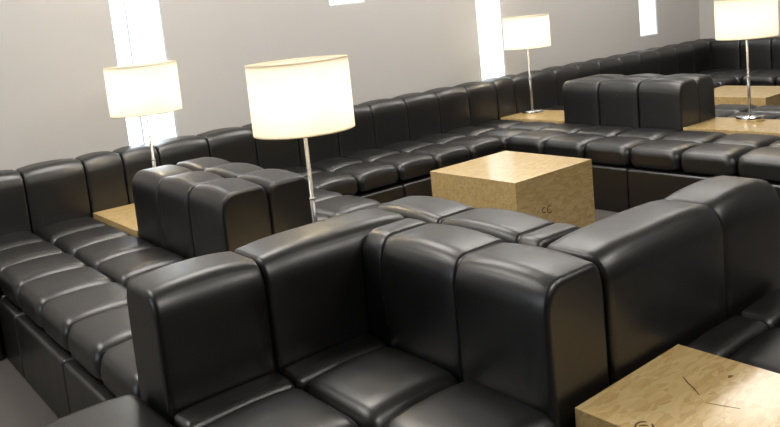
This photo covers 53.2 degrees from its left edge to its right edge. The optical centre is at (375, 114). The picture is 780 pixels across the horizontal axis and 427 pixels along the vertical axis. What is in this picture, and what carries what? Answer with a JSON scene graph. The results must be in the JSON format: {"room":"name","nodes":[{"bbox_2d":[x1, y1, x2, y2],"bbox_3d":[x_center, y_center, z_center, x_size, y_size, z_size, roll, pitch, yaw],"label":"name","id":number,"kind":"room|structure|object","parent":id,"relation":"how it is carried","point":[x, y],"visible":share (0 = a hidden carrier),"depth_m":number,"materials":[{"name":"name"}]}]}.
{"room":"lounge","nodes":[
{"label":"lounge","id":0,"kind":"room"},
{"bbox_2d":[0,209,618,426],"bbox_3d":[1.881,0.949,2.459,11.708,0.120,8.561,-11,9,-37],"label":"floor","id":1,"kind":"structure","parent":0,"point":[21,405],"depth_m":3.10,"materials":[{"name":"grey carpet"}]},
{"bbox_2d":[0,151,128,360],"bbox_3d":[-1.765,0.681,4.027,1.199,0.746,0.895,-11,9,-37],"label":"sofa","id":2,"kind":"object","parent":1,"relation":"on","point":[47,207],"visible":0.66,"depth_m":4.24,"materials":[{"name":"black leather"}]},
{"bbox_2d":[0,170,31,235],"bbox_3d":[-2.073,0.544,4.205,0.325,0.458,0.225,-11,9,-37],"label":"cushion","id":3,"kind":"object","parent":2,"relation":"on","point":[15,192],"depth_m":4.18,"materials":[{"name":"black leather"}]},
{"bbox_2d":[0,231,44,250],"bbox_3d":[-1.890,0.709,4.012,0.325,0.144,0.326,-11,9,-37],"label":"seat cushion","id":4,"kind":"object","parent":2,"relation":"on","point":[8,239],"depth_m":4.01,"materials":[{"name":"black leather"}]},
{"bbox_2d":[0,241,64,290],"bbox_3d":[-1.688,0.722,3.755,0.325,0.144,0.325,-11,9,-37],"label":"seat cushion","id":5,"kind":"object","parent":2,"relation":"on","point":[14,255],"depth_m":3.71,"materials":[{"name":"black leather"}]},
{"bbox_2d":[15,158,91,234],"bbox_3d":[-1.817,0.493,4.403,0.325,0.458,0.225,-11,9,-37],"label":"cushion","id":6,"kind":"object","parent":2,"relation":"on","point":[53,191],"depth_m":4.31,"materials":[{"name":"black leather"}]},
{"bbox_2d":[36,217,106,244],"bbox_3d":[-1.634,0.658,4.210,0.325,0.144,0.326,-11,9,-37],"label":"seat cushion","id":7,"kind":"object","parent":2,"relation":"on","point":[49,229],"depth_m":4.18,"materials":[{"name":"black leather"}]},
{"bbox_2d":[54,225,128,256],"bbox_3d":[-1.433,0.670,3.953,0.325,0.144,0.326,-11,9,-37],"label":"seat cushion","id":8,"kind":"object","parent":2,"relation":"on","point":[70,243],"depth_m":3.89,"materials":[{"name":"black leather"}]},
{"bbox_2d":[75,151,128,217],"bbox_3d":[-1.604,0.449,4.568,0.218,0.458,0.224,-11,9,-37],"label":"cushion","id":9,"kind":"object","parent":2,"relation":"on","point":[103,175],"depth_m":4.47,"materials":[{"name":"black leather"}]},
{"bbox_2d":[93,203,138,237],"bbox_3d":[-1.208,0.747,4.317,0.441,0.431,0.667,-11,9,-37],"label":"side table","id":10,"kind":"object","parent":1,"relation":"on","point":[123,218],"visible":0.21,"depth_m":4.25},
{"bbox_2d":[103,60,181,166],"bbox_3d":[-1.220,0.131,4.210,0.377,0.812,0.377,-11,9,-37],"label":"table lamp","id":11,"kind":"object","parent":10,"relation":"on","point":[151,88],"visible":0.8,"depth_m":4.02,"materials":[{"name":"fabric"}]},
{"bbox_2d":[0,165,271,417],"bbox_3d":[-0.866,0.706,3.125,0.895,0.746,1.674,-11,9,-37],"label":"sofa","id":12,"kind":"object","parent":1,"relation":"on","point":[65,322],"visible":0.56,"depth_m":3.17,"materials":[{"name":"black leather"}]},
{"bbox_2d":[0,253,86,307],"bbox_3d":[-1.484,0.735,3.494,0.325,0.144,0.334,-11,9,-37],"label":"seat cushion","id":13,"kind":"object","parent":12,"relation":"on","point":[12,278],"depth_m":3.43,"materials":[{"name":"black leather"}]},
{"bbox_2d":[19,266,113,327],"bbox_3d":[-1.277,0.747,3.231,0.325,0.144,0.334,-11,9,-37],"label":"seat cushion","id":14,"kind":"object","parent":12,"relation":"on","point":[34,294],"depth_m":3.17,"materials":[{"name":"black leather"}]},
{"bbox_2d":[41,282,126,350],"bbox_3d":[-1.070,0.760,2.967,0.325,0.144,0.333,-11,9,-37],"label":"seat cushion","id":15,"kind":"object","parent":12,"relation":"on","point":[59,314],"depth_m":2.90,"materials":[{"name":"black leather"}]},
{"bbox_2d":[68,305,131,379],"bbox_3d":[-0.863,0.772,2.704,0.325,0.145,0.333,-11,9,-37],"label":"seat cushion","id":16,"kind":"object","parent":12,"relation":"on","point":[89,338],"depth_m":2.61,"materials":[{"name":"black leather"}]},
{"bbox_2d":[74,235,155,269],"bbox_3d":[-1.228,0.683,3.692,0.325,0.144,0.334,-11,9,-37],"label":"seat cushion","id":17,"kind":"object","parent":12,"relation":"on","point":[92,255],"depth_m":3.64,"materials":[{"name":"black leather"}]},
{"bbox_2d":[101,339,140,398],"bbox_3d":[-0.656,0.785,2.441,0.325,0.144,0.334,-11,9,-37],"label":"seat cushion","id":18,"kind":"object","parent":12,"relation":"on","point":[119,375],"depth_m":2.37,"materials":[{"name":"black leather"}]},
{"bbox_2d":[97,247,185,285],"bbox_3d":[-1.022,0.695,3.429,0.325,0.144,0.334,-11,9,-37],"label":"seat cushion","id":19,"kind":"object","parent":12,"relation":"on","point":[119,269],"depth_m":3.38,"materials":[{"name":"black leather"}]},
{"bbox_2d":[125,262,176,287],"bbox_3d":[-0.815,0.709,3.165,0.325,0.144,0.333,-11,9,-37],"label":"seat cushion","id":20,"kind":"object","parent":12,"relation":"on","point":[128,279],"depth_m":3.20,"materials":[{"name":"black leather"}]},
{"bbox_2d":[132,165,190,248],"bbox_3d":[-1.017,0.486,3.816,0.225,0.458,0.325,-11,9,-37],"label":"cushion","id":21,"kind":"object","parent":12,"relation":"on","point":[146,183],"depth_m":3.72,"materials":[{"name":"black leather"}]},
{"bbox_2d":[158,171,223,259],"bbox_3d":[-0.815,0.498,3.559,0.225,0.458,0.325,-11,9,-37],"label":"cushion","id":22,"kind":"object","parent":12,"relation":"on","point":[174,190],"depth_m":3.47,"materials":[{"name":"black leather"}]},
{"bbox_2d":[189,178,271,256],"bbox_3d":[-0.614,0.511,3.302,0.225,0.458,0.325,-11,9,-37],"label":"cushion","id":23,"kind":"object","parent":12,"relation":"on","point":[226,214],"depth_m":3.18,"materials":[{"name":"black leather"}]},
{"bbox_2d":[176,157,383,234],"bbox_3d":[-0.167,0.564,3.667,0.895,0.746,1.674,-11,9,-37],"label":"sofa","id":24,"kind":"object","parent":1,"relation":"on","point":[287,192],"visible":0.12,"depth_m":3.37,"materials":[{"name":"black leather"}]},
{"bbox_2d":[176,157,230,170],"bbox_3d":[-0.841,0.451,3.953,0.225,0.458,0.325,-11,9,-37],"label":"cushion","id":25,"kind":"object","parent":24,"relation":"on","point":[198,164],"depth_m":3.85,"materials":[{"name":"black leather"}]},
{"bbox_2d":[204,163,262,177],"bbox_3d":[-0.639,0.463,3.696,0.225,0.458,0.325,-11,9,-37],"label":"cushion","id":26,"kind":"object","parent":24,"relation":"on","point":[225,170],"depth_m":3.60,"materials":[{"name":"black leather"}]},
{"bbox_2d":[237,169,311,234],"bbox_3d":[-0.437,0.475,3.439,0.225,0.458,0.325,-11,9,-37],"label":"cushion","id":27,"kind":"object","parent":24,"relation":"on","point":[287,192],"depth_m":3.30,"materials":[{"name":"black leather"}]},
{"bbox_2d":[315,195,379,217],"bbox_3d":[-0.167,0.523,4.091,0.325,0.144,0.334,-11,9,-37],"label":"seat cushion","id":28,"kind":"object","parent":24,"relation":"on","point":[338,205],"depth_m":4.02,"materials":[{"name":"black leather"}]},
{"bbox_2d":[42,208,608,426],"bbox_3d":[-0.269,0.807,1.859,1.527,0.746,1.001,-11,9,-37],"label":"sofa","id":29,"kind":"object","parent":1,"relation":"on","point":[373,317],"visible":0.99,"depth_m":2.06,"materials":[{"name":"black leather"}]},
{"bbox_2d":[42,395,172,426],"bbox_3d":[-0.690,0.851,1.961,0.325,0.144,0.325,-11,9,-37],"label":"seat cushion","id":30,"kind":"object","parent":29,"relation":"on","point":[126,410],"depth_m":2.01,"materials":[{"name":"black leather"}]},
{"bbox_2d":[127,251,275,426],"bbox_3d":[-0.482,0.642,2.178,0.325,0.458,0.225,-11,9,-37],"label":"cushion","id":31,"kind":"object","parent":29,"relation":"on","point":[203,328],"depth_m":2.08,"materials":[{"name":"black leather"}]},
{"bbox_2d":[174,372,294,426],"bbox_3d":[-0.366,0.808,2.072,0.325,0.134,0.104,-11,9,-37],"label":"seat cushion","id":32,"kind":"object","parent":29,"relation":"on","point":[199,410],"depth_m":2.06,"materials":[{"name":"black leather"}]},
{"bbox_2d":[205,388,358,426],"bbox_3d":[-0.233,0.812,1.901,0.325,0.144,0.326,-11,9,-37],"label":"seat cushion","id":33,"kind":"object","parent":29,"relation":"on","point":[274,407],"depth_m":1.94,"materials":[{"name":"black leather"}]},
{"bbox_2d":[234,208,404,374],"bbox_3d":[-0.141,0.573,2.442,0.545,0.458,0.225,-11,9,-37],"label":"cushion","id":34,"kind":"object","parent":29,"relation":"on","point":[313,278],"depth_m":2.29,"materials":[{"name":"black leather"}]},
{"bbox_2d":[282,334,386,391],"bbox_3d":[-0.111,0.757,2.270,0.325,0.134,0.105,-11,9,-37],"label":"seat cushion","id":35,"kind":"object","parent":29,"relation":"on","point":[301,368],"depth_m":2.25,"materials":[{"name":"black leather"}]},
{"bbox_2d":[307,347,458,426],"bbox_3d":[0.022,0.760,2.099,0.325,0.144,0.325,-11,9,-37],"label":"seat cushion","id":36,"kind":"object","parent":29,"relation":"on","point":[370,386],"depth_m":2.06,"materials":[{"name":"black leather"}]},
{"bbox_2d":[363,218,426,346],"bbox_3d":[0.084,0.558,2.414,0.225,0.450,0.104,-11,9,-37],"label":"cushion","id":37,"kind":"object","parent":29,"relation":"on","point":[375,309],"depth_m":2.34,"materials":[{"name":"black leather"}]},
{"bbox_2d":[382,223,503,382],"bbox_3d":[0.209,0.563,2.243,0.231,0.458,0.315,-11,9,-37],"label":"cushion","id":38,"kind":"object","parent":29,"relation":"on","point":[421,262],"depth_m":2.16,"materials":[{"name":"black leather"}]},
{"bbox_2d":[385,381,556,426],"bbox_3d":[0.224,0.772,1.842,0.325,0.144,0.326,-11,9,-37],"label":"seat cushion","id":39,"kind":"object","parent":29,"relation":"on","point":[465,403],"depth_m":1.85,"materials":[{"name":"black leather"}]},
{"bbox_2d":[455,243,608,426],"bbox_3d":[0.392,0.578,1.984,0.225,0.458,0.315,-11,9,-37],"label":"cushion","id":40,"kind":"object","parent":29,"relation":"on","point":[530,332],"depth_m":1.88,"materials":[{"name":"black leather"}]},
{"bbox_2d":[112,78,555,203],"bbox_3d":[0.024,0.320,5.414,3.382,0.746,0.895,-11,9,-37],"label":"sofa","id":41,"kind":"object","parent":1,"relation":"on","point":[392,148],"visible":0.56,"depth_m":5.36,"materials":[{"name":"black leather"}]},
{"bbox_2d":[112,144,159,203],"bbox_3d":[-1.431,0.415,4.702,0.218,0.458,0.225,-11,9,-37],"label":"cushion","id":42,"kind":"object","parent":41,"relation":"on","point":[135,158],"depth_m":4.59,"materials":[{"name":"black leather"}]},
{"bbox_2d":[148,135,209,165],"bbox_3d":[-1.218,0.371,4.867,0.325,0.458,0.225,-11,9,-37],"label":"cushion","id":43,"kind":"object","parent":41,"relation":"on","point":[170,151],"depth_m":4.77,"materials":[{"name":"black leather"}]},
{"bbox_2d":[196,127,257,165],"bbox_3d":[-0.963,0.320,5.065,0.325,0.458,0.225,-11,9,-37],"label":"cushion","id":44,"kind":"object","parent":41,"relation":"on","point":[230,144],"depth_m":4.98,"materials":[{"name":"black leather"}]},
{"bbox_2d":[242,123,300,169],"bbox_3d":[-0.707,0.268,5.263,0.325,0.458,0.225,-11,9,-37],"label":"cushion","id":45,"kind":"object","parent":41,"relation":"on","point":[268,154],"depth_m":5.16,"materials":[{"name":"black leather"}]},
{"bbox_2d":[298,133,339,166],"bbox_3d":[-0.452,0.216,5.461,0.325,0.458,0.225,-11,9,-37],"label":"cushion","id":46,"kind":"object","parent":41,"relation":"on","point":[323,147],"depth_m":5.37,"materials":[{"name":"black leather"}]},
{"bbox_2d":[304,171,357,195],"bbox_3d":[-0.323,0.446,4.813,0.325,0.144,0.325,-11,9,-37],"label":"seat cushion","id":47,"kind":"object","parent":41,"relation":"on","point":[342,182],"depth_m":4.73,"materials":[{"name":"black leather"}]},
{"bbox_2d":[306,157,361,171],"bbox_3d":[-0.269,0.382,5.268,0.325,0.144,0.326,-11,9,-37],"label":"seat cushion","id":48,"kind":"object","parent":41,"relation":"on","point":[324,164],"depth_m":5.23,"materials":[{"name":"black leather"}]},
{"bbox_2d":[337,105,375,157],"bbox_3d":[-0.197,0.165,5.659,0.325,0.458,0.225,-11,9,-37],"label":"cushion","id":49,"kind":"object","parent":41,"relation":"on","point":[362,136],"depth_m":5.58,"materials":[{"name":"black leather"}]},
{"bbox_2d":[334,161,398,192],"bbox_3d":[-0.067,0.394,5.011,0.325,0.144,0.326,-11,9,-37],"label":"seat cushion","id":50,"kind":"object","parent":41,"relation":"on","point":[376,176],"depth_m":4.91,"materials":[{"name":"black leather"}]},
{"bbox_2d":[346,149,398,161],"bbox_3d":[-0.014,0.330,5.465,0.325,0.144,0.325,-11,9,-37],"label":"seat cushion","id":51,"kind":"object","parent":41,"relation":"on","point":[370,155],"depth_m":5.42,"materials":[{"name":"black leather"}]},
{"bbox_2d":[358,98,409,148],"bbox_3d":[0.058,0.113,5.856,0.325,0.458,0.225,-11,9,-37],"label":"cushion","id":52,"kind":"object","parent":41,"relation":"on","point":[390,117],"depth_m":5.76,"materials":[{"name":"black leather"}]},
{"bbox_2d":[374,152,435,181],"bbox_3d":[0.188,0.342,5.208,0.325,0.144,0.326,-11,9,-37],"label":"seat cushion","id":53,"kind":"object","parent":41,"relation":"on","point":[413,166],"depth_m":5.10,"materials":[{"name":"black leather"}]},
{"bbox_2d":[382,141,432,152],"bbox_3d":[0.241,0.278,5.663,0.325,0.144,0.326,-11,9,-37],"label":"seat cushion","id":54,"kind":"object","parent":41,"relation":"on","point":[400,146],"depth_m":5.62,"materials":[{"name":"black leather"}]},
{"bbox_2d":[393,92,440,140],"bbox_3d":[0.314,0.061,6.054,0.325,0.458,0.225,-11,9,-37],"label":"cushion","id":55,"kind":"object","parent":41,"relation":"on","point":[422,109],"depth_m":5.95,"materials":[{"name":"black leather"}]},
{"bbox_2d":[411,144,470,168],"bbox_3d":[0.443,0.291,5.406,0.325,0.144,0.325,-11,9,-37],"label":"seat cushion","id":56,"kind":"object","parent":41,"relation":"on","point":[444,155],"depth_m":5.30,"materials":[{"name":"black leather"}]},
{"bbox_2d":[425,87,470,132],"bbox_3d":[0.569,0.010,6.252,0.325,0.458,0.225,-11,9,-37],"label":"cushion","id":57,"kind":"object","parent":41,"relation":"on","point":[453,103],"depth_m":6.15,"materials":[{"name":"black leather"}]},
{"bbox_2d":[445,136,502,159],"bbox_3d":[0.698,0.239,5.604,0.325,0.144,0.326,-11,9,-37],"label":"seat cushion","id":58,"kind":"object","parent":41,"relation":"on","point":[478,146],"depth_m":5.50,"materials":[{"name":"black leather"}]},
{"bbox_2d":[453,81,498,125],"bbox_3d":[0.824,-0.042,6.450,0.325,0.458,0.225,-11,9,-37],"label":"cushion","id":59,"kind":"object","parent":41,"relation":"on","point":[482,96],"depth_m":6.35,"materials":[{"name":"black leather"}]},
{"bbox_2d":[482,78,515,118],"bbox_3d":[1.038,-0.085,6.615,0.218,0.458,0.225,-11,9,-37],"label":"cushion","id":60,"kind":"object","parent":41,"relation":"on","point":[503,87],"depth_m":6.51,"materials":[{"name":"black leather"}]},
{"bbox_2d":[477,128,527,150],"bbox_3d":[0.954,0.188,5.802,0.325,0.144,0.325,-11,9,-37],"label":"seat cushion","id":61,"kind":"object","parent":41,"relation":"on","point":[503,134],"depth_m":5.72,"materials":[{"name":"black leather"}]},
{"bbox_2d":[378,196,579,247],"bbox_3d":[0.598,0.613,2.683,0.908,0.746,0.760,-11,9,-37],"label":"sofa","id":62,"kind":"object","parent":1,"relation":"on","point":[510,226],"visible":0.08,"depth_m":2.33,"materials":[{"name":"black leather"}]},
{"bbox_2d":[378,196,473,223],"bbox_3d":[0.192,0.514,2.637,0.225,0.458,0.325,-11,9,-37],"label":"cushion","id":63,"kind":"object","parent":62,"relation":"on","point":[428,209],"depth_m":2.54,"materials":[{"name":"black leather"}]},
{"bbox_2d":[442,208,554,243],"bbox_3d":[0.394,0.527,2.380,0.225,0.458,0.325,-11,9,-37],"label":"cushion","id":64,"kind":"object","parent":62,"relation":"on","point":[509,226],"depth_m":2.29,"materials":[{"name":"black leather"}]},
{"bbox_2d":[518,223,579,247],"bbox_3d":[0.518,0.540,2.213,0.238,0.450,0.086,-11,9,-37],"label":"cushion","id":65,"kind":"object","parent":62,"relation":"on","point":[541,235],"depth_m":2.16,"materials":[{"name":"black leather"}]},
{"bbox_2d":[430,151,595,227],"bbox_3d":[0.797,0.509,4.536,0.651,0.440,0.658,-11,9,-37],"label":"coffee table","id":66,"kind":"object","parent":1,"relation":"on","point":[556,189],"visible":0.68,"depth_m":4.34,"materials":[{"name":"brown"}]},
{"bbox_2d":[500,110,564,123],"bbox_3d":[1.428,0.212,6.372,0.441,0.431,0.648,-11,9,-37],"label":"side table","id":67,"kind":"object","parent":1,"relation":"on","point":[555,116],"visible":0.2,"depth_m":6.30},
{"bbox_2d":[502,14,550,114],"bbox_3d":[1.266,-0.410,6.434,0.377,0.812,0.377,-11,9,-37],"label":"table lamp","id":68,"kind":"object","parent":67,"relation":"on","point":[527,32],"visible":1,"depth_m":6.25,"materials":[{"name":"fabric"}]},
{"bbox_2d":[500,36,776,113],"bbox_3d":[2.659,-0.215,7.469,3.382,0.746,0.873,-11,9,-37],"label":"sofa","id":69,"kind":"object","parent":1,"relation":"on","point":[724,61],"visible":0.23,"depth_m":7.80,"materials":[{"name":"black leather"}]},
{"bbox_2d":[500,74,530,113],"bbox_3d":[1.210,-0.119,6.749,0.218,0.458,0.225,-11,9,-37],"label":"cushion","id":70,"kind":"object","parent":69,"relation":"on","point":[521,87],"depth_m":6.64,"materials":[{"name":"black leather"}]},
{"bbox_2d":[519,70,557,108],"bbox_3d":[1.424,-0.163,6.915,0.325,0.458,0.225,-11,9,-37],"label":"cushion","id":71,"kind":"object","parent":69,"relation":"on","point":[544,82],"depth_m":6.82,"materials":[{"name":"black leather"}]},
{"bbox_2d":[542,66,578,105],"bbox_3d":[1.679,-0.214,7.112,0.325,0.458,0.225,-11,9,-37],"label":"cushion","id":72,"kind":"object","parent":69,"relation":"on","point":[561,74],"depth_m":6.97,"materials":[{"name":"black leather"}]},
{"bbox_2d":[564,62,600,77],"bbox_3d":[1.934,-0.266,7.310,0.325,0.458,0.225,-11,9,-37],"label":"cushion","id":73,"kind":"object","parent":69,"relation":"on","point":[584,69],"depth_m":7.20,"materials":[{"name":"black leather"}]},
{"bbox_2d":[585,58,620,73],"bbox_3d":[2.189,-0.318,7.508,0.325,0.458,0.225,-11,9,-37],"label":"cushion","id":74,"kind":"object","parent":69,"relation":"on","point":[605,65],"depth_m":7.40,"materials":[{"name":"black leather"}]},
{"bbox_2d":[606,54,640,75],"bbox_3d":[2.445,-0.369,7.706,0.325,0.458,0.225,-11,9,-37],"label":"cushion","id":75,"kind":"object","parent":69,"relation":"on","point":[630,64],"depth_m":7.60,"materials":[{"name":"black leather"}]},
{"bbox_2d":[626,50,659,73],"bbox_3d":[2.700,-0.421,7.904,0.325,0.458,0.225,-11,9,-37],"label":"cushion","id":76,"kind":"object","parent":69,"relation":"on","point":[649,60],"depth_m":7.80,"materials":[{"name":"black leather"}]},
{"bbox_2d":[646,47,676,75],"bbox_3d":[2.955,-0.473,8.101,0.325,0.458,0.225,-11,9,-37],"label":"cushion","id":77,"kind":"object","parent":69,"relation":"on","point":[667,56],"depth_m":8.00,"materials":[{"name":"black leather"}]},
{"bbox_2d":[663,44,693,73],"bbox_3d":[3.210,-0.524,8.299,0.325,0.458,0.225,-11,9,-37],"label":"cushion","id":78,"kind":"object","parent":69,"relation":"on","point":[684,53],"depth_m":8.19,"materials":[{"name":"black leather"}]},
{"bbox_2d":[679,41,709,72],"bbox_3d":[3.466,-0.576,8.497,0.325,0.458,0.225,-11,9,-37],"label":"cushion","id":79,"kind":"object","parent":69,"relation":"on","point":[700,49],"depth_m":8.39,"materials":[{"name":"black leather"}]},
{"bbox_2d":[695,38,714,68],"bbox_3d":[3.679,-0.619,8.663,0.218,0.458,0.225,-11,9,-37],"label":"cushion","id":80,"kind":"object","parent":69,"relation":"on","point":[710,42],"depth_m":8.50,"materials":[{"name":"black leather"}]},
{"bbox_2d":[711,40,740,69],"bbox_3d":[3.844,-0.608,8.448,0.225,0.458,0.325,-11,9,-37],"label":"cushion","id":81,"kind":"object","parent":69,"relation":"on","point":[724,54],"depth_m":8.36,"materials":[{"name":"black leather"}]},
{"bbox_2d":[740,36,776,69],"bbox_3d":[4.046,-0.596,8.191,0.225,0.458,0.325,-11,9,-37],"label":"cushion","id":82,"kind":"object","parent":69,"relation":"on","point":[760,50],"depth_m":8.10,"materials":[{"name":"black leather"}]},
{"bbox_2d":[508,77,779,211],"bbox_3d":[2.086,0.191,4.777,0.895,0.746,2.680,-11,9,-37],"label":"sofa","id":83,"kind":"object","parent":1,"relation":"on","point":[630,129],"visible":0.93,"depth_m":4.98,"materials":[{"name":"black leather"}]},
{"bbox_2d":[508,130,564,154],"bbox_3d":[1.158,0.200,5.542,0.325,0.144,0.334,-11,9,-37],"label":"seat cushion","id":84,"kind":"object","parent":83,"relation":"on","point":[535,141],"depth_m":5.45,"materials":[{"name":"black leather"}]},
{"bbox_2d":[539,123,592,133],"bbox_3d":[1.413,0.148,5.739,0.325,0.145,0.333,-11,9,-37],"label":"seat cushion","id":85,"kind":"object","parent":83,"relation":"on","point":[566,128],"depth_m":5.68,"materials":[{"name":"black leather"}]},
{"bbox_2d":[545,133,604,158],"bbox_3d":[1.365,0.213,5.278,0.325,0.144,0.334,-11,9,-37],"label":"seat cushion","id":86,"kind":"object","parent":83,"relation":"on","point":[574,145],"depth_m":5.19,"materials":[{"name":"black leather"}]},
{"bbox_2d":[563,77,609,125],"bbox_3d":[1.612,-0.049,5.879,0.225,0.458,0.325,-11,9,-37],"label":"cushion","id":87,"kind":"object","parent":83,"relation":"on","point":[582,104],"depth_m":5.79,"materials":[{"name":"black leather"}]},
{"bbox_2d":[577,125,632,136],"bbox_3d":[1.620,0.161,5.476,0.325,0.144,0.334,-11,9,-37],"label":"seat cushion","id":88,"kind":"object","parent":83,"relation":"on","point":[605,130],"depth_m":5.42,"materials":[{"name":"black leather"}]},
{"bbox_2d":[585,136,650,165],"bbox_3d":[1.571,0.226,5.015,0.325,0.144,0.333,-11,9,-37],"label":"seat cushion","id":89,"kind":"object","parent":83,"relation":"on","point":[611,150],"depth_m":4.93,"materials":[{"name":"black leather"}]},
{"bbox_2d":[599,77,649,128],"bbox_3d":[1.814,-0.036,5.622,0.225,0.458,0.325,-11,9,-37],"label":"cushion","id":90,"kind":"object","parent":83,"relation":"on","point":[619,98],"depth_m":5.53,"materials":[{"name":"black leather"}]},
{"bbox_2d":[618,128,677,139],"bbox_3d":[1.827,0.174,5.213,0.325,0.144,0.334,-11,9,-37],"label":"seat cushion","id":91,"kind":"object","parent":83,"relation":"on","point":[648,133],"depth_m":5.15,"materials":[{"name":"black leather"}]},
{"bbox_2d":[630,139,699,170],"bbox_3d":[1.778,0.238,4.751,0.325,0.145,0.333,-11,9,-37],"label":"seat cushion","id":92,"kind":"object","parent":83,"relation":"on","point":[658,154],"depth_m":4.67,"materials":[{"name":"black leather"}]},
{"bbox_2d":[639,77,698,131],"bbox_3d":[2.016,-0.024,5.365,0.225,0.458,0.325,-11,9,-37],"label":"cushion","id":93,"kind":"object","parent":83,"relation":"on","point":[665,102],"depth_m":5.26,"materials":[{"name":"black leather"}]},
{"bbox_2d":[663,130,726,143],"bbox_3d":[2.033,0.187,4.949,0.325,0.144,0.334,-11,9,-37],"label":"seat cushion","id":94,"kind":"object","parent":83,"relation":"on","point":[701,137],"depth_m":4.88,"materials":[{"name":"black leather"}]},
{"bbox_2d":[681,143,755,175],"bbox_3d":[1.985,0.251,4.488,0.325,0.144,0.334,-11,9,-37],"label":"seat cushion","id":95,"kind":"object","parent":83,"relation":"on","point":[706,159],"depth_m":4.40,"materials":[{"name":"black leather"}]},
{"bbox_2d":[713,133,779,148],"bbox_3d":[2.240,0.200,4.686,0.325,0.144,0.333,-11,9,-37],"label":"seat cushion","id":96,"kind":"object","parent":83,"relation":"on","point":[755,140],"depth_m":4.62,"materials":[{"name":"black leather"}]},
{"bbox_2d":[738,146,779,182],"bbox_3d":[2.192,0.264,4.224,0.325,0.144,0.334,-11,9,-37],"label":"seat cushion","id":97,"kind":"object","parent":83,"relation":"on","point":[763,163],"depth_m":4.17,"materials":[{"name":"black leather"}]},
{"bbox_2d":[547,175,779,385],"bbox_3d":[1.040,0.638,2.130,0.915,0.746,0.694,-11,9,-37],"label":"sofa","id":98,"kind":"object","parent":1,"relation":"on","point":[697,267],"visible":0.69,"depth_m":2.14,"materials":[{"name":"black leather"}]},
{"bbox_2d":[547,199,726,385],"bbox_3d":[0.741,0.516,2.187,0.555,0.458,0.225,-11,9,-37],"label":"cushion","id":99,"kind":"object","parent":98,"relation":"on","point":[661,265],"depth_m":2.07,"materials":[{"name":"black leather"}]},
{"bbox_2d":[665,175,779,318],"bbox_3d":[1.099,0.444,2.465,0.357,0.458,0.225,-11,9,-37],"label":"cushion","id":100,"kind":"object","parent":98,"relation":"on","point":[747,210],"depth_m":2.36,"materials":[{"name":"black leather"}]},
{"bbox_2d":[686,315,768,358],"bbox_3d":[0.967,0.663,2.143,0.302,0.134,0.105,-11,9,-37],"label":"seat cushion","id":101,"kind":"object","parent":98,"relation":"on","point":[728,337],"depth_m":2.14,"materials":[{"name":"black leather"}]},
{"bbox_2d":[730,328,779,373],"bbox_3d":[1.101,0.666,1.972,0.302,0.144,0.326,-11,9,-37],"label":"seat cushion","id":102,"kind":"object","parent":98,"relation":"on","point":[758,347],"depth_m":2.01,"materials":[{"name":"black leather"}]},
{"bbox_2d":[739,287,779,329],"bbox_3d":[1.214,0.613,2.334,0.325,0.134,0.105,-11,9,-37],"label":"seat cushion","id":103,"kind":"object","parent":98,"relation":"on","point":[762,304],"depth_m":2.28,"materials":[{"name":"black leather"}]},
{"bbox_2d":[575,344,779,426],"bbox_3d":[0.865,0.871,1.702,0.441,0.432,0.681,-11,9,-37],"label":"coffee table","id":104,"kind":"object","parent":1,"relation":"on","point":[683,386],"visible":1,"depth_m":1.81,"materials":[{"name":"brown"}]},
{"bbox_2d":[583,74,779,122],"bbox_3d":[2.682,0.043,5.451,0.895,0.746,2.345,-11,9,-37],"label":"sofa","id":105,"kind":"object","parent":1,"relation":"on","point":[707,109],"visible":0.13,"depth_m":5.43,"materials":[{"name":"black leather"}]},
{"bbox_2d":[659,74,714,122],"bbox_3d":[2.192,-0.060,5.502,0.225,0.458,0.325,-11,9,-37],"label":"cushion","id":106,"kind":"object","parent":105,"relation":"on","point":[705,85],"depth_m":5.36,"materials":[{"name":"black leather"}]},
{"bbox_2d":[683,117,779,136],"bbox_3d":[2.537,0.281,4.958,0.441,0.431,0.970,-11,9,-37],"label":"side table","id":107,"kind":"object","parent":1,"relation":"on","point":[726,125],"visible":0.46,"depth_m":5.03,"materials":[{"name":"wood"}]},
{"bbox_2d":[714,0,778,121],"bbox_3d":[2.455,-0.364,5.140,0.377,0.812,0.377,-11,9,-37],"label":"table lamp","id":108,"kind":"object","parent":107,"relation":"on","point":[746,20],"visible":1,"depth_m":4.96,"materials":[{"name":"fabric"}]},
{"bbox_2d":[714,86,779,106],"bbox_3d":[3.061,0.025,6.460,0.654,0.448,0.670,-11,9,-37],"label":"coffee table","id":109,"kind":"object","parent":1,"relation":"on","point":[760,95],"visible":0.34,"depth_m":6.24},
{"bbox_2d":[742,37,779,85],"bbox_3d":[4.404,-0.363,7.235,0.895,0.746,1.633,-11,9,-37],"label":"sofa","id":110,"kind":"object","parent":1,"relation":"on","point":[770,77],"visible":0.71,"depth_m":7.58,"materials":[{"name":"black leather"}]},
{"bbox_3d":[-0.180,0.810,3.008,0.441,0.431,0.685,-11,9,-37],"label":"side table","id":111,"kind":"object","parent":1,"relation":"on","visible":0},
{"bbox_2d":[245,55,354,222],"bbox_3d":[-0.249,0.201,2.895,0.377,0.812,0.377,-11,9,-37],"label":"table lamp","id":112,"kind":"object","parent":111,"relation":"on","point":[304,97],"visible":0.82,"depth_m":2.70,"materials":[{"name":"fabric"}]},
{"bbox_2d":[0,0,699,169],"bbox_3d":[-0.824,-0.796,5.493,11.708,3.100,0.320,-11,9,-37],"label":"wall","id":113,"kind":"structure","parent":0,"point":[54,54],"depth_m":5.27,"materials":[{"name":"paint"}]},
{"bbox_2d":[108,0,177,145],"bbox_3d":[-1.491,-0.635,4.809,0.327,2.410,0.035,-11,9,-37],"label":"window","id":114,"kind":"structure","parent":113,"relation":"in","point":[123,1],"depth_m":4.86,"materials":[{"name":"white"}]},
{"bbox_2d":[698,0,779,38],"bbox_3d":[6.261,-1.532,5.573,0.320,3.100,8.241,-11,9,-37],"label":"wall","id":115,"kind":"structure","parent":0,"point":[706,7],"depth_m":8.71,"materials":[{"name":"paint"}]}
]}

